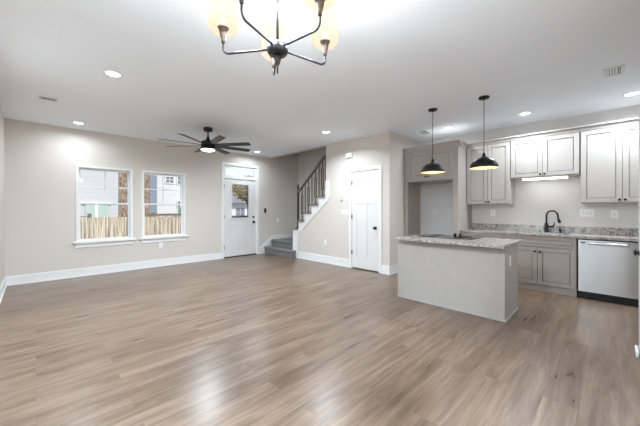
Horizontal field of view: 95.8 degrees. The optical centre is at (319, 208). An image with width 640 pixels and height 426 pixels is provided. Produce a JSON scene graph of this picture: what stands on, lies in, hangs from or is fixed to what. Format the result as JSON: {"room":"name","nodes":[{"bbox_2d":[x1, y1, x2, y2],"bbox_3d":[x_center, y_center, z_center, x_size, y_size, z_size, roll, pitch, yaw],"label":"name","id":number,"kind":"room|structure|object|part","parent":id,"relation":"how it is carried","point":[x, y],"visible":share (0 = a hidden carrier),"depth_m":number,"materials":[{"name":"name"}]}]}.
{"room":"open-plan living room","nodes":[
{"label":"open-plan living room","id":0,"kind":"room"},
{"bbox_2d":[0,106,4,285],"bbox_3d":[-2.648,-0.110,2.079,0.140,2.760,7.360,0,0,-45],"label":"wall","id":1,"kind":"structure","parent":0,"point":[2,119],"depth_m":4.44,"materials":[{"name":"paint"}]},
{"bbox_2d":[0,277,6,302],"bbox_3d":[-3.753,1.192,3.317,0.026,0.155,3.994,0,0,-45],"label":"baseboard","id":2,"kind":"structure","parent":1,"relation":"attached to","point":[3,286],"depth_m":4.27,"materials":[{"name":"paint"}]},
{"bbox_2d":[5,118,297,276],"bbox_3d":[-2.988,-1.330,7.012,6.585,5.200,0.140,0,0,-45],"label":"wall","id":3,"kind":"structure","parent":0,"point":[41,160],"depth_m":5.62,"materials":[{"name":"paint"}]},
{"bbox_2d":[73,165,135,247],"bbox_3d":[-4.248,-0.045,5.723,0.994,1.550,0.205,0,0,-45],"label":"window","id":4,"kind":"structure","parent":3,"relation":"in","point":[93,242],"depth_m":5.72,"materials":[{"name":"paint"}]},
{"bbox_3d":[-4.288,-0.431,5.764,0.816,0.694,0.030,0,0,-45],"label":"sash","id":5,"kind":"part","parent":4,"relation":"part of","materials":[{"name":"glass"}]},
{"bbox_3d":[-4.213,0.670,5.687,0.994,0.119,0.105,0,0,-45],"label":"sill","id":6,"kind":"part","parent":4,"relation":"part of","materials":[{"name":"paint"}]},
{"bbox_3d":[-4.264,0.241,5.739,0.816,0.723,0.030,0,0,-45],"label":"sash","id":7,"kind":"part","parent":4,"relation":"part of","materials":[{"name":"paint"}]},
{"bbox_2d":[5,253,221,285],"bbox_3d":[-3.837,1.192,6.058,3.755,0.155,0.026,0,0,-45],"label":"baseboard","id":8,"kind":"structure","parent":3,"relation":"attached to","point":[72,273],"depth_m":5.64,"materials":[{"name":"paint"}]},
{"bbox_2d":[139,170,187,242],"bbox_3d":[-3.494,-0.045,6.467,0.984,1.550,0.205,0,0,-45],"label":"window","id":9,"kind":"structure","parent":3,"relation":"in","point":[144,238],"depth_m":6.48,"materials":[{"name":"paint"}]},
{"bbox_3d":[-3.534,-0.431,6.508,0.806,0.694,0.030,0,0,-45],"label":"sash","id":10,"kind":"part","parent":9,"relation":"part of","materials":[{"name":"paint"}]},
{"bbox_3d":[-3.458,0.670,6.432,0.984,0.119,0.105,0,0,-45],"label":"sill","id":11,"kind":"part","parent":9,"relation":"part of","materials":[{"name":"paint"}]},
{"bbox_3d":[-3.509,0.241,6.483,0.806,0.723,0.030,0,0,-45],"label":"sash","id":12,"kind":"part","parent":9,"relation":"part of","materials":[{"name":"paint"}]},
{"bbox_2d":[221,162,258,258],"bbox_3d":[-2.159,0.033,7.799,1.110,2.475,0.184,0,0,-45],"label":"door","id":13,"kind":"structure","parent":3,"relation":"in","point":[239,236],"depth_m":7.76,"materials":[{"name":"paint"}]},
{"bbox_3d":[-2.160,-0.980,7.800,0.950,0.300,0.040,0,0,-45],"label":"transom sash","id":14,"kind":"part","parent":13,"relation":"part of","materials":[{"name":"glass"}]},
{"bbox_3d":[-2.160,-0.207,7.785,0.560,0.955,0.062,0,0,-45],"label":"glass frame","id":15,"kind":"part","parent":13,"relation":"part of","materials":[{"name":"glass"}]},
{"bbox_2d":[259,234,291,253],"bbox_3d":[-1.201,1.025,8.665,1.440,0.490,0.016,0,0,-45],"label":"trim","id":16,"kind":"structure","parent":3,"relation":"attached to","point":[261,249],"depth_m":8.42,"materials":[{"name":"paint"}]},
{"bbox_2d":[0,253,639,425],"bbox_3d":[-0.069,1.330,4.196,6.785,0.120,8.250,0,0,-45],"label":"floor","id":17,"kind":"structure","parent":0,"point":[264,339],"depth_m":2.54,"materials":[{"name":"brown wood"}]},
{"bbox_2d":[264,196,324,257],"bbox_3d":[0.091,-0.015,7.455,1.290,2.570,3.517,0,0,-45],"label":"carpeted staircase","id":18,"kind":"structure","parent":17,"relation":"on","point":[282,247],"depth_m":7.86,"materials":[{"name":"carpet"}]},
{"bbox_2d":[296,153,325,227],"bbox_3d":[-0.214,-0.425,7.209,0.070,1.856,1.095,0,0,-45],"label":"stair railing","id":19,"kind":"object","parent":18,"relation":"on","point":[324,155],"visible":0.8,"depth_m":7.27,"materials":[{"name":"brown wood"}]},
{"bbox_3d":[-0.574,-0.073,7.574,0.070,1.153,0.070,0,0,-45],"label":"newel post","id":20,"kind":"part","parent":19,"relation":"part of","materials":[{"name":"wood"}]},
{"bbox_3d":[-0.204,-0.878,7.198,0.064,0.950,1.065,0,0,-45],"label":"handrail","id":21,"kind":"part","parent":19,"relation":"part of","materials":[{"name":"brown wood"}]},
{"bbox_2d":[403,140,471,235],"bbox_3d":[2.370,0.020,5.794,0.783,2.500,1.110,0,0,-45],"label":"surround","id":22,"kind":"object","parent":17,"relation":"on","point":[452,155],"visible":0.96,"depth_m":5.50,"materials":[{"name":"paint"}]},
{"bbox_3d":[1.984,0.362,6.134,0.600,1.815,0.077,0,0,-45],"label":"panel","id":23,"kind":"part","parent":22,"relation":"part of","materials":[{"name":"paint"}]},
{"bbox_3d":[1.931,-0.855,5.746,0.020,0.515,0.415,0,0,-45],"label":"door","id":24,"kind":"part","parent":22,"relation":"part of","materials":[{"name":"paint"}]},
{"bbox_3d":[2.232,-1.180,5.658,0.395,0.100,1.110,0,0,-45],"label":"crown","id":25,"kind":"part","parent":22,"relation":"part of","materials":[{"name":"paint"}]},
{"bbox_3d":[2.245,-0.855,5.428,0.020,0.515,0.460,0,0,-45],"label":"door","id":26,"kind":"part","parent":22,"relation":"part of","materials":[{"name":"paint"}]},
{"bbox_3d":[2.711,0.060,5.488,0.728,2.420,0.095,0,0,-45],"label":"panel","id":27,"kind":"part","parent":22,"relation":"part of","materials":[{"name":"paint"}]},
{"bbox_2d":[397,240,518,322],"bbox_3d":[1.839,0.853,3.943,0.684,0.834,1.359,0,0,-45],"label":"base cabinet","id":28,"kind":"object","parent":17,"relation":"on","point":[478,281],"visible":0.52,"depth_m":3.59,"materials":[{"name":"paint"}]},
{"bbox_3d":[1.821,1.259,3.925,0.634,0.022,1.359,0,0,-45],"label":"shoe moulding","id":29,"kind":"part","parent":28,"relation":"part of","materials":[{"name":"paint"}]},
{"bbox_2d":[396,234,521,248],"bbox_3d":[1.844,0.417,3.912,0.880,0.034,1.320,0,0,-45],"label":"countertop","id":30,"kind":"structure","parent":28,"relation":"on","point":[500,243],"depth_m":3.66,"materials":[{"name":"stone"}]},
{"bbox_2d":[418,233,482,239],"bbox_3d":[1.849,0.379,4.135,0.480,0.042,0.750,0,0,-45],"label":"cooktop","id":31,"kind":"object","parent":30,"relation":"in","point":[455,236],"visible":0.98,"depth_m":4.11,"materials":[{"name":"black glass"}]},
{"bbox_2d":[461,232,504,238],"bbox_3d":[3.012,0.847,5.232,0.658,0.847,0.687,0,0,-45],"label":"base cabinet","id":32,"kind":"object","parent":17,"relation":"on","point":[486,235],"visible":0.12,"depth_m":4.99,"materials":[{"name":"paint"}]},
{"bbox_2d":[505,235,577,296],"bbox_3d":[3.571,0.847,4.666,0.658,0.847,0.896,0,0,-45],"label":"base cabinet","id":33,"kind":"object","parent":17,"relation":"on","point":[545,264],"visible":0.76,"depth_m":4.37,"materials":[{"name":"paint"}]},
{"bbox_3d":[3.208,0.877,4.623,0.020,0.570,0.433,0,0,-45],"label":"door","id":34,"kind":"part","parent":33,"relation":"part of","materials":[{"name":"paint"}]},
{"bbox_3d":[3.365,0.507,4.463,0.020,0.140,0.881,0,0,-45],"label":"drawer","id":35,"kind":"part","parent":33,"relation":"part of","materials":[{"name":"paint"}]},
{"bbox_3d":[3.519,0.877,4.307,0.020,0.570,0.443,0,0,-45],"label":"door","id":36,"kind":"part","parent":33,"relation":"part of","materials":[{"name":"paint"}]},
{"bbox_2d":[578,238,638,306],"bbox_3d":[4.083,0.847,4.108,0.597,0.846,0.598,0,0,-45],"label":"dishwasher","id":37,"kind":"object","parent":17,"relation":"on","point":[608,270],"visible":0.9,"depth_m":3.90,"materials":[{"name":"silver metal"}]},
{"bbox_3d":[3.889,0.480,3.902,0.032,0.026,0.403,0,0,-45],"label":"handle","id":38,"kind":"part","parent":37,"relation":"part of","materials":[{"name":"silver metal"}]},
{"bbox_2d":[635,345,638,357],"bbox_3d":[2.773,1.245,2.529,0.180,0.050,0.021,0,0,-45],"label":"door stop","id":39,"kind":"object","parent":17,"relation":"on","point":[636,346],"visible":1,"depth_m":2.49,"materials":[{"name":"paint"}]},
{"bbox_3d":[4.559,0.847,3.664,0.658,0.847,0.674,0,0,-45],"label":"base cabinet","id":40,"kind":"object","parent":17,"relation":"on","visible":0},
{"bbox_2d":[460,223,638,241],"bbox_3d":[3.792,0.350,4.452,0.643,0.141,2.892,0,0,-45],"label":"countertop","id":41,"kind":"structure","parent":40,"relation":"on","point":[599,233],"depth_m":4.58,"materials":[{"name":"stone"}]},
{"bbox_2d":[544,210,561,231],"bbox_3d":[3.812,0.203,4.732,0.059,0.370,0.230,0,0,-36],"label":"kitchen faucet","id":42,"kind":"object","parent":41,"relation":"on","point":[546,226],"visible":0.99,"depth_m":4.78,"materials":[{"name":"black metal"}]},
{"bbox_3d":[3.805,0.193,4.735,0.028,0.350,0.183,0,0,-35],"label":"spout","id":43,"kind":"part","parent":42,"relation":"part of","materials":[{"name":"black metal"}]},
{"bbox_2d":[0,0,639,157],"bbox_3d":[-0.069,-1.600,4.196,6.785,0.220,8.250,0,0,-45],"label":"ceiling","id":44,"kind":"structure","parent":0,"point":[392,62],"depth_m":3.11,"materials":[{"name":"paint"}]},
{"bbox_2d":[39,96,57,101],"bbox_3d":[-3.672,-1.486,3.907,0.190,0.007,0.140,0,0,-45],"label":"ceiling vent","id":45,"kind":"object","parent":44,"relation":"in","point":[40,97],"visible":1,"depth_m":3.90,"materials":[{"name":"white metal"}]},
{"bbox_2d":[72,121,84,124],"bbox_3d":[-4.183,-1.487,5.004,0.180,0.006,0.180,0,0,-45],"label":"recessed light","id":46,"kind":"object","parent":44,"relation":"in","point":[74,122],"visible":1,"depth_m":5.00,"materials":[{"name":"white plastic"}]},
{"bbox_2d":[103,70,122,77],"bbox_3d":[-2.282,-1.487,3.185,0.180,0.006,0.180,0,0,-45],"label":"recessed light","id":47,"kind":"object","parent":44,"relation":"in","point":[111,73],"visible":1,"depth_m":3.17,"materials":[{"name":"white metal"}]},
{"bbox_2d":[161,127,250,153],"bbox_3d":[-2.064,-1.276,5.324,1.537,0.427,1.537,0,0,30],"label":"ceiling fan","id":48,"kind":"object","parent":44,"relation":"hanging from","point":[207,145],"visible":1,"depth_m":5.25,"materials":[{"name":"black metal"}]},
{"bbox_3d":[-2.127,-1.172,4.874,0.117,0.035,0.710,0,0,8],"label":"blade","id":49,"kind":"part","parent":48,"relation":"part of","materials":[{"name":"black wood"}]},
{"bbox_3d":[-1.790,-1.172,4.961,0.117,0.035,0.710,0,0,-37],"label":"blade","id":50,"kind":"part","parent":48,"relation":"part of","materials":[{"name":"black wood"}]},
{"bbox_3d":[-2.001,-1.172,5.775,0.117,0.035,0.710,0,0,8],"label":"blade","id":51,"kind":"part","parent":48,"relation":"part of","materials":[{"name":"black wood"}]},
{"bbox_3d":[-1.613,-1.172,5.261,0.710,0.035,0.117,0,0,8],"label":"blade","id":52,"kind":"part","parent":48,"relation":"part of","materials":[{"name":"black wood"}]},
{"bbox_3d":[-1.701,-1.172,5.598,0.710,0.035,0.117,0,0,-37],"label":"blade","id":53,"kind":"part","parent":48,"relation":"part of","materials":[{"name":"black wood"}]},
{"bbox_2d":[207,0,338,74],"bbox_3d":[-0.197,-1.089,1.460,0.695,0.803,0.681,0,0,-45],"label":"chandelier","id":54,"kind":"object","parent":44,"relation":"hanging from","point":[222,20],"visible":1,"depth_m":1.48,"materials":[{"name":"grey"}]},
{"bbox_3d":[-0.500,-1.026,1.495,0.154,0.214,0.154,0,0,-45],"label":"lamp shade","id":55,"kind":"part","parent":54,"relation":"part of","materials":[{"name":"beige glass"}]},
{"bbox_3d":[-0.383,-0.832,1.485,0.246,0.071,0.012,0,0,5],"label":"arm","id":56,"kind":"part","parent":54,"relation":"part of","materials":[{"name":"grey metal"}]},
{"bbox_3d":[-0.282,-0.832,1.316,0.012,0.071,0.246,0,0,23],"label":"arm","id":57,"kind":"part","parent":54,"relation":"part of","materials":[{"name":"grey metal"}]},
{"bbox_3d":[-0.280,-1.026,1.748,0.154,0.214,0.154,0,0,-45],"label":"lamp shade","id":58,"kind":"part","parent":54,"relation":"part of","materials":[{"name":"beige glass"}]},
{"bbox_3d":[-0.216,-1.151,1.470,0.013,0.617,0.013,0,0,-45],"label":"stem","id":59,"kind":"part","parent":54,"relation":"part of","materials":[{"name":"grey metal"}]},
{"bbox_3d":[-0.089,-0.832,1.360,0.246,0.071,0.012,0,0,41],"label":"arm","id":60,"kind":"part","parent":54,"relation":"part of","materials":[{"name":"grey metal"}]},
{"bbox_3d":[-0.072,-0.832,1.556,0.246,0.071,0.012,0,0,-31],"label":"arm","id":61,"kind":"part","parent":54,"relation":"part of","materials":[{"name":"grey metal"}]},
{"bbox_3d":[-0.001,-1.026,1.283,0.154,0.214,0.154,0,0,-45],"label":"lamp shade","id":62,"kind":"part","parent":54,"relation":"part of","materials":[{"name":"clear glass"}]},
{"bbox_3d":[0.028,-1.026,1.617,0.154,0.214,0.154,0,0,-45],"label":"lamp shade","id":63,"kind":"part","parent":54,"relation":"part of","materials":[{"name":"clear glass"}]},
{"bbox_2d":[416,130,430,134],"bbox_3d":[2.014,-1.486,5.619,0.300,0.007,0.200,0,0,-45],"label":"ceiling vent","id":64,"kind":"object","parent":44,"relation":"in","point":[423,132],"visible":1,"depth_m":5.62,"materials":[{"name":"white metal"}]},
{"bbox_2d":[421,108,444,173],"bbox_3d":[1.688,-1.018,4.327,0.344,0.945,0.344,0,0,-45],"label":"pendant light","id":65,"kind":"object","parent":44,"relation":"hanging from","point":[432,167],"visible":1,"depth_m":4.28,"materials":[{"name":"black metal"}]},
{"bbox_3d":[1.688,-1.097,4.327,0.008,0.725,0.008,0,0,23],"label":"cord","id":66,"kind":"part","parent":65,"relation":"part of","materials":[{"name":"black metal"}]},
{"bbox_3d":[1.688,-0.647,4.327,0.344,0.205,0.344,0,0,-45],"label":"lamp shade","id":67,"kind":"part","parent":65,"relation":"part of","materials":[{"name":"black metal"}]},
{"bbox_2d":[470,95,498,169],"bbox_3d":[2.185,-1.018,3.851,0.344,0.945,0.344,0,0,-45],"label":"pendant light","id":68,"kind":"object","parent":44,"relation":"hanging from","point":[484,162],"visible":1,"depth_m":3.79,"materials":[{"name":"black metal"}]},
{"bbox_3d":[2.185,-0.647,3.851,0.344,0.205,0.344,0,0,-45],"label":"lamp shade","id":69,"kind":"part","parent":68,"relation":"part of","materials":[{"name":"black metal"}]},
{"bbox_2d":[518,111,531,115],"bbox_3d":[3.198,-1.487,4.505,0.180,0.006,0.180,0,0,-45],"label":"recessed light","id":70,"kind":"object","parent":44,"relation":"in","point":[527,112],"visible":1,"depth_m":4.50,"materials":[{"name":"white plastic"}]},
{"bbox_2d":[603,64,624,77],"bbox_3d":[3.179,-1.486,3.129,0.280,0.007,0.160,0,0,-45],"label":"ceiling vent","id":71,"kind":"object","parent":44,"relation":"in","point":[617,70],"visible":1,"depth_m":3.12,"materials":[{"name":"white metal"}]},
{"bbox_2d":[622,91,639,96],"bbox_3d":[4.038,-1.487,3.739,0.180,0.006,0.180,0,0,-45],"label":"recessed light","id":72,"kind":"object","parent":44,"relation":"in","point":[634,92],"visible":1,"depth_m":3.75,"materials":[{"name":"white plastic"}]},
{"bbox_2d":[270,132,392,265],"bbox_3d":[0.323,-1.405,7.469,1.230,5.350,4.140,0,0,-45],"label":"wall","id":73,"kind":"structure","parent":0,"point":[377,149],"depth_m":6.50,"materials":[{"name":"paint"}]},
{"bbox_2d":[292,180,329,257],"bbox_3d":[-0.208,0.305,7.205,0.136,1.930,1.350,0,0,-45],"label":"trim","id":74,"kind":"structure","parent":73,"relation":"attached to","point":[322,201],"depth_m":7.16,"materials":[{"name":"paint"}]},
{"bbox_2d":[342,209,348,214],"bbox_3d":[0.553,0.070,6.354,0.008,0.115,0.200,0,0,-45],"label":"light switch","id":75,"kind":"object","parent":73,"relation":"attached to","point":[344,211],"visible":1,"depth_m":6.34,"materials":[{"name":"white plastic"}]},
{"bbox_2d":[297,251,397,274],"bbox_3d":[0.572,1.185,6.706,0.566,0.170,2.756,0,0,-45],"label":"baseboard","id":76,"kind":"structure","parent":73,"relation":"attached to","point":[388,270],"depth_m":6.57,"materials":[{"name":"paint"}]},
{"bbox_2d":[345,153,352,157],"bbox_3d":[0.628,-1.155,6.252,0.045,0.100,0.170,0,0,-45],"label":"door chime","id":77,"kind":"object","parent":73,"relation":"attached to","point":[347,155],"visible":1,"depth_m":6.23,"materials":[{"name":"white plastic"}]},
{"bbox_2d":[349,165,381,272],"bbox_3d":[0.952,0.202,6.000,0.178,2.137,0.825,0,0,-45],"label":"door","id":78,"kind":"structure","parent":73,"relation":"in","point":[365,183],"depth_m":5.97,"materials":[{"name":"paint"}]},
{"bbox_2d":[393,133,420,264],"bbox_3d":[1.799,-1.330,6.101,1.170,5.200,0.120,0,0,-45],"label":"wall","id":79,"kind":"structure","parent":0,"point":[400,142],"depth_m":5.82,"materials":[{"name":"paint"}]},
{"bbox_2d":[421,105,639,288],"bbox_3d":[3.655,-0.110,5.144,0.152,2.760,4.090,0,0,-45],"label":"wall","id":80,"kind":"structure","parent":0,"point":[534,199],"depth_m":4.96,"materials":[{"name":"paint"}]},
{"bbox_2d":[466,137,514,204],"bbox_3d":[3.121,-0.656,5.322,0.378,1.147,0.708,0,0,-45],"label":"upper cabinet","id":81,"kind":"object","parent":80,"relation":"attached to","point":[496,185],"visible":0.98,"depth_m":5.19,"materials":[{"name":"paint"}]},
{"bbox_3d":[2.910,-0.625,5.352,0.020,1.055,0.343,0,0,-45],"label":"door","id":82,"kind":"part","parent":81,"relation":"part of","materials":[{"name":"paint"}]},
{"bbox_3d":[3.014,-1.190,5.217,0.080,0.080,0.708,0,0,-45],"label":"crown","id":83,"kind":"part","parent":81,"relation":"part of","materials":[{"name":"paint"}]},
{"bbox_3d":[3.152,-0.625,5.106,0.020,1.055,0.337,0,0,-45],"label":"door","id":84,"kind":"part","parent":81,"relation":"part of","materials":[{"name":"paint"}]},
{"bbox_2d":[510,126,579,179],"bbox_3d":[3.685,-0.874,4.750,0.378,0.712,0.887,0,0,-45],"label":"upper cabinet","id":85,"kind":"object","parent":80,"relation":"attached to","point":[554,152],"visible":0.98,"depth_m":4.62,"materials":[{"name":"paint"}]},
{"bbox_3d":[3.438,-0.843,4.817,0.020,0.620,0.430,0,0,-45],"label":"door","id":86,"kind":"part","parent":85,"relation":"part of","materials":[{"name":"paint"}]},
{"bbox_2d":[522,175,567,180],"bbox_3d":[3.651,-0.500,4.704,0.095,0.036,0.590,0,0,-45],"label":"light","id":87,"kind":"object","parent":85,"relation":"attached to","point":[566,176],"visible":0.96,"depth_m":4.66,"materials":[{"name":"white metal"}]},
{"bbox_3d":[3.579,-1.190,4.645,0.080,0.080,0.887,0,0,-45],"label":"crown","id":88,"kind":"part","parent":85,"relation":"part of","materials":[{"name":"paint"}]},
{"bbox_3d":[3.746,-0.843,4.504,0.020,0.620,0.437,0,0,-45],"label":"door","id":89,"kind":"part","parent":85,"relation":"part of","materials":[{"name":"paint"}]},
{"bbox_2d":[580,209,593,216],"bbox_3d":[4.174,0.064,4.520,0.008,0.115,0.165,0,0,-45],"label":"light switch","id":90,"kind":"object","parent":80,"relation":"attached to","point":[583,212],"visible":1,"depth_m":4.52,"materials":[{"name":"white plastic"}]},
{"bbox_2d":[580,117,638,203],"bbox_3d":[4.308,-0.656,4.119,0.378,1.147,0.874,0,0,-45],"label":"upper cabinet","id":91,"kind":"object","parent":80,"relation":"attached to","point":[609,151],"visible":1,"depth_m":4.11,"materials":[{"name":"paint"}]},
{"bbox_3d":[4.064,-0.625,4.182,0.020,1.055,0.427,0,0,-45],"label":"door","id":92,"kind":"part","parent":91,"relation":"part of","materials":[{"name":"paint"}]},
{"bbox_3d":[4.201,-1.190,4.014,0.080,0.080,0.874,0,0,-45],"label":"crown","id":93,"kind":"part","parent":91,"relation":"part of","materials":[{"name":"paint"}]},
{"bbox_3d":[4.367,-0.625,3.874,0.020,1.055,0.427,0,0,-45],"label":"door","id":94,"kind":"part","parent":91,"relation":"part of","materials":[{"name":"paint"}]},
{"bbox_2d":[611,210,617,217],"bbox_3d":[4.386,0.080,4.305,0.008,0.115,0.075,0,0,-45],"label":"wall outlet","id":95,"kind":"object","parent":80,"relation":"attached to","point":[614,213],"visible":1,"depth_m":4.30,"materials":[{"name":"white plastic"}]},
{"bbox_3d":[2.516,-0.110,1.576,6.785,2.760,0.890,0,0,-45],"label":"wall","id":96,"kind":"structure","parent":0,"visible":0},
{"bbox_2d":[633,111,639,353],"bbox_3d":[2.575,0.204,2.269,0.846,2.108,0.135,0,0,-45],"label":"door","id":97,"kind":"structure","parent":96,"relation":"in","point":[635,252],"depth_m":2.51,"materials":[{"name":"paint"}]},
{"label":"outside","id":98,"kind":"structure","parent":0,"visible":0},
{"bbox_3d":[-0.149,2.070,18.662,54.000,0.100,12.420,0,0,-45],"label":"ground","id":99,"kind":"structure","parent":98,"visible":0},
{"bbox_2d":[80,170,117,237],"bbox_3d":[-14.259,-2.155,11.920,9.040,8.350,5.800,0,0,-45],"label":"house","id":100,"kind":"structure","parent":99,"relation":"on","point":[87,177],"depth_m":12.78,"materials":[{"name":"grey"}]},
{"bbox_3d":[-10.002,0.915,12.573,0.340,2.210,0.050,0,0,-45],"label":"mint door","id":101,"kind":"part","parent":100,"relation":"part of","materials":[{"name":"green"}]},
{"bbox_3d":[-9.835,0.865,12.731,1.040,2.310,0.060,0,0,-45],"label":"door trim","id":102,"kind":"part","parent":100,"relation":"part of","materials":[{"name":"paint"}]},
{"bbox_3d":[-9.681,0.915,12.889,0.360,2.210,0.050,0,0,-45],"label":"mint door","id":103,"kind":"part","parent":100,"relation":"part of","materials":[{"name":"green wood"}]},
{"bbox_2d":[80,213,180,238],"bbox_3d":[-7.293,1.085,8.995,7.250,1.870,0.150,0,0,-45],"label":"fence","id":104,"kind":"object","parent":99,"relation":"on","point":[90,227],"visible":0.23,"depth_m":9.61,"materials":[{"name":"beige wood"}]},
{"bbox_3d":[-5.546,0.210,10.676,2.400,0.080,0.090,0,0,-45],"label":"cap rail","id":105,"kind":"part","parent":104,"relation":"part of","materials":[{"name":"beige wood"}]},
{"bbox_2d":[118,172,156,216],"bbox_3d":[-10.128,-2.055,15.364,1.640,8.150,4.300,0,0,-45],"label":"house","id":106,"kind":"structure","parent":99,"relation":"on","point":[150,181],"depth_m":14.08,"materials":[{"name":"brown brick"}]},
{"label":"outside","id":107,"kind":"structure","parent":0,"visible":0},
{"bbox_3d":[-15.089,2.070,48.045,74.000,0.100,50.400,0,0,-45],"label":"street","id":108,"kind":"object","parent":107,"visible":0},
{"bbox_2d":[157,175,180,234],"bbox_3d":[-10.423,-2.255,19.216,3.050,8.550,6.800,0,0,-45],"label":"house","id":109,"kind":"structure","parent":108,"relation":"on","point":[170,182],"depth_m":16.67,"materials":[{"name":"white"}]},
{"bbox_3d":[-8.685,-1.680,16.692,0.400,0.340,0.025,0,0,-45],"label":"pane","id":110,"kind":"part","parent":109,"relation":"part of","materials":[{"name":"grey"}]},
{"bbox_2d":[232,185,246,215],"bbox_3d":[-10.891,-0.505,36.314,8.500,5.050,8.200,0,0,-45],"label":"house","id":111,"kind":"structure","parent":108,"relation":"on","point":[239,207],"depth_m":33.02,"materials":[{"name":"white"}]},
{"bbox_3d":[-9.132,0.370,33.108,1.100,1.000,0.025,0,0,-45],"label":"pane","id":112,"kind":"part","parent":111,"relation":"part of","materials":[{"name":"grey"}]},
{"bbox_2d":[232,215,246,217],"bbox_3d":[-6.934,1.295,24.962,4.390,1.450,1.720,0,0,-45],"label":"parked car","id":113,"kind":"object","parent":108,"relation":"on","point":[236,216],"visible":0.02,"depth_m":24.21,"materials":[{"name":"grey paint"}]},
{"bbox_2d":[232,175,252,202],"bbox_3d":[-7.064,-0.698,28.832,3.524,5.443,3.422,0,0,-45],"label":"street tree","id":114,"kind":"object","parent":108,"relation":"on","point":[236,188],"visible":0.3,"depth_m":28.22,"materials":[{"name":"green plant"}]}
]}

